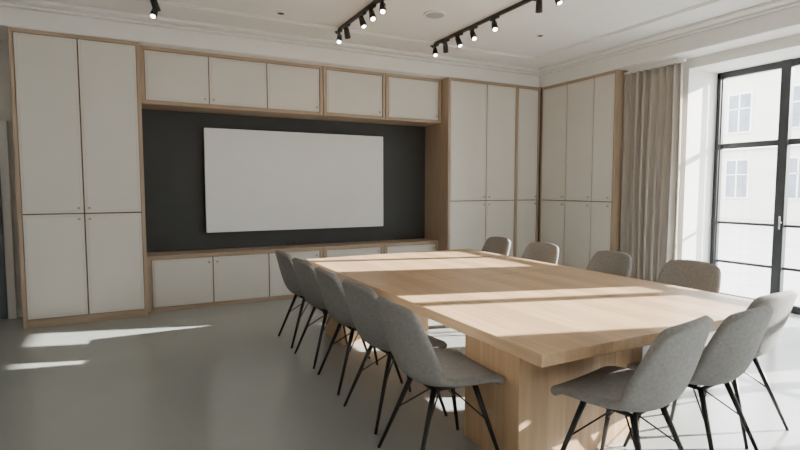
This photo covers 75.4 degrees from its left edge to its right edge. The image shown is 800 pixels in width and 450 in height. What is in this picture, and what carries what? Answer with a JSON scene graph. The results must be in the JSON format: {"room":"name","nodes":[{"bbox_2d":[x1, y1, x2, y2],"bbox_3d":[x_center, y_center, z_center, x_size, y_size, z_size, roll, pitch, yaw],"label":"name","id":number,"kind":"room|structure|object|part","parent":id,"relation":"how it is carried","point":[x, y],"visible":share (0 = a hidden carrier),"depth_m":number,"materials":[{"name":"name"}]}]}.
{"room":"meeting room","nodes":[
{"label":"meeting room","id":0,"kind":"room"},
{"bbox_2d":[0,40,424,308],"bbox_3d":[-1.441,-0.742,7.552,9.850,3.400,0.212,-2,5,-27],"label":"wall","id":1,"kind":"structure","parent":0,"point":[173,141],"depth_m":6.85,"materials":[{"name":"paint"}]},
{"bbox_2d":[0,120,17,319],"bbox_3d":[-4.908,-0.029,5.651,1.100,2.250,0.055,-2,5,-27],"label":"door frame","id":2,"kind":"structure","parent":1,"relation":"in","point":[4,146],"depth_m":5.87,"materials":[{"name":"white paint"}]},
{"bbox_2d":[0,178,7,319],"bbox_3d":[-4.881,0.009,5.601,0.940,2.160,0.062,-2,5,-27],"label":"door leaf","id":3,"kind":"structure","parent":2,"relation":"attached to","point":[3,289],"depth_m":5.85,"materials":[{"name":"paint"}]},
{"bbox_2d":[17,309,22,317],"bbox_3d":[-4.935,1.042,5.742,1.435,0.100,0.015,-2,5,-27],"label":"baseboard","id":4,"kind":"structure","parent":1,"relation":"attached to","point":[19,311],"depth_m":6.01,"materials":[{"name":"white paint"}]},
{"bbox_2d":[139,45,322,119],"bbox_3d":[-2.130,-1.794,6.704,2.205,0.660,0.514,-2,5,-27],"label":"upper cabinet","id":5,"kind":"object","parent":1,"relation":"attached to","point":[171,79],"visible":0.98,"depth_m":6.47,"materials":[{"name":"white wood"}]},
{"bbox_2d":[0,0,542,92],"bbox_3d":[-1.447,-2.266,6.859,8.900,0.260,0.840,-2,5,-27],"label":"trim","id":6,"kind":"structure","parent":1,"relation":"attached to","point":[42,15],"depth_m":6.29,"materials":[{"name":"white paint"}]},
{"bbox_2d":[204,128,382,232],"bbox_3d":[-1.420,-0.626,7.401,2.580,1.370,0.087,-2,5,-27],"label":"screen","id":7,"kind":"object","parent":1,"relation":"attached to","point":[256,180],"visible":1,"depth_m":7.29,"materials":[{"name":"white fabric"}]},
{"bbox_2d":[312,66,384,122],"bbox_3d":[-0.731,-1.846,7.431,0.930,0.660,0.514,-2,5,-27],"label":"upper cabinet","id":8,"kind":"object","parent":1,"relation":"attached to","point":[349,95],"visible":0.97,"depth_m":7.23,"materials":[{"name":"oak"},{"name":"off-white painted panels"}]},
{"bbox_2d":[373,73,440,126],"bbox_3d":[0.105,-1.877,7.865,0.935,0.660,0.514,-2,5,-27],"label":"upper cabinet","id":9,"kind":"object","parent":1,"relation":"attached to","point":[409,100],"visible":0.93,"depth_m":7.67,"materials":[{"name":"oak"},{"name":"off-white painted panels"}]},
{"bbox_2d":[0,297,799,449],"bbox_3d":[1.212,1.418,2.599,9.850,0.200,11.700,-2,5,-27],"label":"floor","id":10,"kind":"structure","parent":0,"point":[222,377],"depth_m":3.81,"materials":[{"name":"concrete"}]},
{"bbox_2d":[8,27,148,328],"bbox_3d":[-3.610,-0.496,5.940,1.200,3.140,0.664,-2,5,-27],"label":"tall cabinet","id":11,"kind":"object","parent":10,"relation":"on","point":[76,99],"visible":1,"depth_m":5.65,"materials":[{"name":"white wood"}]},
{"bbox_2d":[147,244,322,312],"bbox_3d":[-2.144,0.668,6.907,2.205,0.680,0.454,-2,5,-27],"label":"sideboard","id":12,"kind":"object","parent":10,"relation":"on","point":[177,280],"visible":0.9,"depth_m":6.60,"materials":[{"name":"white wood"}]},
{"bbox_2d":[275,250,325,348],"bbox_3d":[-0.908,0.687,5.136,0.604,0.902,0.533,-2,5,-27],"label":"chair","id":13,"kind":"object","parent":10,"relation":"on","point":[286,267],"visible":0.57,"depth_m":4.91,"materials":[{"name":"grey fabric"}]},
{"bbox_2d":[292,257,369,368],"bbox_3d":[-0.626,0.726,4.595,0.604,0.902,0.533,-2,5,-30],"label":"chair","id":14,"kind":"object","parent":10,"relation":"on","point":[305,272],"visible":0.51,"depth_m":4.37,"materials":[{"name":"grey fabric"}]},
{"bbox_2d":[315,241,383,257],"bbox_3d":[-0.745,0.616,7.634,0.930,0.680,0.454,-2,5,-27],"label":"sideboard","id":15,"kind":"object","parent":10,"relation":"on","point":[343,249],"visible":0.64,"depth_m":7.47,"materials":[{"name":"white wood"}]},
{"bbox_2d":[315,267,402,394],"bbox_3d":[-0.336,0.766,4.040,0.604,0.902,0.533,-2,5,-26],"label":"chair","id":16,"kind":"object","parent":10,"relation":"on","point":[332,291],"visible":0.64,"depth_m":3.82,"materials":[{"name":"grey fabric"}]},
{"bbox_2d":[342,279,447,434],"bbox_3d":[-0.053,0.804,3.453,0.610,0.911,0.538,-2,5,-29],"label":"chair","id":17,"kind":"object","parent":10,"relation":"on","point":[361,299],"visible":0.61,"depth_m":3.25,"materials":[{"name":"grey fabric"}]},
{"bbox_2d":[374,238,437,253],"bbox_3d":[0.091,0.585,8.068,0.935,0.680,0.454,-2,5,-27],"label":"sideboard","id":18,"kind":"object","parent":10,"relation":"on","point":[421,244],"visible":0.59,"depth_m":7.91,"materials":[{"name":"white wood"}]},
{"bbox_2d":[376,296,504,449],"bbox_3d":[0.201,0.842,2.857,0.616,0.919,0.544,-2,5,-24],"label":"chair","id":19,"kind":"object","parent":10,"relation":"on","point":[410,346],"visible":1,"depth_m":2.68,"materials":[{"name":"grey fabric"}]},
{"bbox_2d":[425,77,540,257],"bbox_3d":[1.364,-0.679,8.495,1.790,3.140,0.714,-2,5,-27],"label":"tall cabinet","id":20,"kind":"object","parent":10,"relation":"on","point":[482,158],"visible":0.84,"depth_m":8.13,"materials":[{"name":"oak"},{"name":"off-white painted panels"}]},
{"bbox_2d":[481,237,510,255],"bbox_3d":[0.993,0.605,6.279,0.604,0.902,0.533,-2,5,-25],"label":"chair","id":21,"kind":"object","parent":10,"relation":"on","point":[498,245],"visible":0.24,"depth_m":6.37,"materials":[{"name":"grey fabric"}]},
{"bbox_2d":[521,242,558,263],"bbox_3d":[1.369,0.652,5.623,0.604,0.902,0.533,-2,5,-30],"label":"chair","id":22,"kind":"object","parent":10,"relation":"on","point":[546,252],"visible":0.23,"depth_m":5.72,"materials":[{"name":"grey fabric"}]},
{"bbox_2d":[305,249,789,449],"bbox_3d":[0.741,0.812,4.407,2.080,0.750,3.550,-2,5,-27],"label":"conference table","id":23,"kind":"object","parent":10,"relation":"on","point":[539,326],"visible":0.74,"depth_m":3.09,"materials":[{"name":"brown wood"}]},
{"bbox_2d":[539,69,627,269],"bbox_3d":[2.810,-0.645,8.021,0.373,3.140,1.480,-2,5,-27],"label":"tall cabinet","id":24,"kind":"object","parent":10,"relation":"on","point":[582,118],"visible":0.82,"depth_m":7.80,"materials":[{"name":"white wood"}]},
{"bbox_2d":[586,251,631,276],"bbox_3d":[1.795,0.708,4.850,0.604,0.902,0.533,-2,4,-22],"label":"chair","id":25,"kind":"object","parent":10,"relation":"on","point":[609,262],"visible":0.27,"depth_m":4.92,"materials":[{"name":"grey fabric"}]},
{"bbox_2d":[551,315,713,449],"bbox_3d":[1.125,0.861,2.533,0.549,0.928,0.622,-3,5,-37],"label":"chair","id":26,"kind":"object","parent":10,"relation":"on","point":[668,366],"visible":1,"depth_m":2.30,"materials":[{"name":"grey fabric"}]},
{"bbox_2d":[656,259,720,293],"bbox_3d":[2.215,0.755,4.197,0.604,0.902,0.533,-3,5,-31],"label":"chair","id":27,"kind":"object","parent":10,"relation":"on","point":[693,274],"visible":0.3,"depth_m":4.29,"materials":[{"name":"grey fabric"}]},
{"bbox_2d":[623,305,773,449],"bbox_3d":[1.653,0.849,2.876,0.533,0.902,0.604,-3,5,-32],"label":"chair","id":28,"kind":"object","parent":10,"relation":"on","point":[734,345],"visible":0.62,"depth_m":2.61,"materials":[{"name":"grey fabric"}]},
{"bbox_2d":[661,290,797,448],"bbox_3d":[2.083,0.820,3.279,0.533,0.902,0.604,-2,5,-29],"label":"chair","id":29,"kind":"object","parent":10,"relation":"on","point":[782,303],"visible":0.45,"depth_m":3.04,"materials":[{"name":"grey fabric"}]},
{"bbox_2d":[45,0,773,68],"bbox_3d":[1.256,-2.175,2.365,9.950,0.200,11.700,-2,5,-27],"label":"ceiling","id":30,"kind":"structure","parent":0,"point":[572,22],"depth_m":5.83,"materials":[{"name":"paint"}]},
{"bbox_2d":[149,0,160,18],"bbox_3d":[-1.840,-2.096,4.004,0.100,0.191,3.050,-2,5,-27],"label":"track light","id":31,"kind":"object","parent":30,"relation":"attached to","point":[153,14],"visible":1,"depth_m":5.04,"materials":[{"name":"black metal"}]},
{"bbox_2d":[276,11,285,14],"bbox_3d":[-1.293,-2.301,5.625,0.100,0.014,0.100,-2,5,-27],"label":"recessed light","id":32,"kind":"object","parent":30,"relation":"in","point":[277,12],"visible":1,"depth_m":5.62,"materials":[{"name":"white paint"}]},
{"bbox_2d":[335,0,385,43],"bbox_3d":[-0.066,-2.162,4.925,0.100,0.191,3.050,-2,5,-27],"label":"track light","id":33,"kind":"object","parent":30,"relation":"attached to","point":[382,9],"visible":0.97,"depth_m":5.54,"materials":[{"name":"black metal"}]},
{"bbox_3d":[-0.067,-2.240,4.919,0.036,0.035,3.050,-2,5,-27],"label":"rail","id":34,"kind":"part","parent":33,"relation":"part of","materials":[{"name":"black metal"}]},
{"bbox_2d":[129,0,725,59],"bbox_3d":[0.924,-2.019,1.767,7.400,0.024,9.530,-2,5,-27],"label":"trim","id":35,"kind":"structure","parent":30,"relation":"attached to","point":[164,3],"depth_m":6.04,"materials":[{"name":"white paint"}]},
{"bbox_2d":[424,10,445,18],"bbox_3d":[0.384,-2.303,5.675,0.250,0.018,0.250,-2,5,-27],"label":"ceiling speaker","id":36,"kind":"object","parent":30,"relation":"attached to","point":[432,14],"depth_m":5.64},
{"bbox_2d":[430,0,563,56],"bbox_3d":[1.215,-2.194,5.365,0.100,0.191,3.450,-2,5,-27],"label":"track light","id":37,"kind":"object","parent":30,"relation":"attached to","point":[539,3],"visible":0.98,"depth_m":5.93,"materials":[{"name":"black metal"}]},
{"bbox_3d":[1.214,-2.272,5.359,0.036,0.035,3.450,-2,5,-27],"label":"rail","id":38,"kind":"part","parent":37,"relation":"part of","materials":[{"name":"black metal"}]},
{"bbox_2d":[538,34,799,262],"bbox_3d":[5.248,-0.528,4.566,0.750,3.400,11.300,-2,5,-27],"label":"wall","id":39,"kind":"structure","parent":0,"point":[700,74],"depth_m":6.78,"materials":[{"name":"white paint"}]},
{"bbox_2d":[539,0,799,87],"bbox_3d":[4.832,-2.051,3.856,0.540,0.260,10.620,-2,5,-27],"label":"trim","id":40,"kind":"structure","parent":39,"relation":"attached to","point":[775,19],"depth_m":6.18,"materials":[{"name":"white paint"}]},
{"bbox_2d":[620,57,685,281],"bbox_3d":[3.345,-0.570,6.949,0.155,3.134,0.896,-2,5,-27],"label":"curtain","id":41,"kind":"object","parent":40,"relation":"hanging from","point":[652,117],"visible":0.93,"depth_m":6.89,"materials":[{"name":"fabric"}]},
{"bbox_3d":[3.341,-2.099,6.832,0.040,0.070,0.890,-2,5,-27],"label":"rail","id":42,"kind":"part","parent":41,"relation":"part of","materials":[{"name":"white paint"}]},
{"bbox_2d":[710,58,799,314],"bbox_3d":[4.612,-0.460,6.274,0.129,3.020,1.660,-2,5,-27],"label":"frame","id":43,"kind":"object","parent":39,"relation":"attached to","point":[784,142],"visible":0.79,"depth_m":6.32,"materials":[{"name":"metal"}]},
{"label":"outside","id":44,"kind":"structure","parent":0,"visible":0},
{"bbox_2d":[718,218,799,305],"bbox_3d":[27.473,0.370,20.016,52.850,0.200,90.000,-2,5,-27],"label":"ground","id":45,"kind":"structure","parent":44,"point":[740,243],"depth_m":12.86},
{"bbox_2d":[720,65,799,221],"bbox_3d":[21.333,-4.608,30.018,6.200,8.300,46.000,-2,5,-27],"label":"neighbouring building","id":46,"kind":"structure","parent":45,"relation":"on","point":[752,101],"depth_m":27.93,"materials":[{"name":"white"}]}
]}

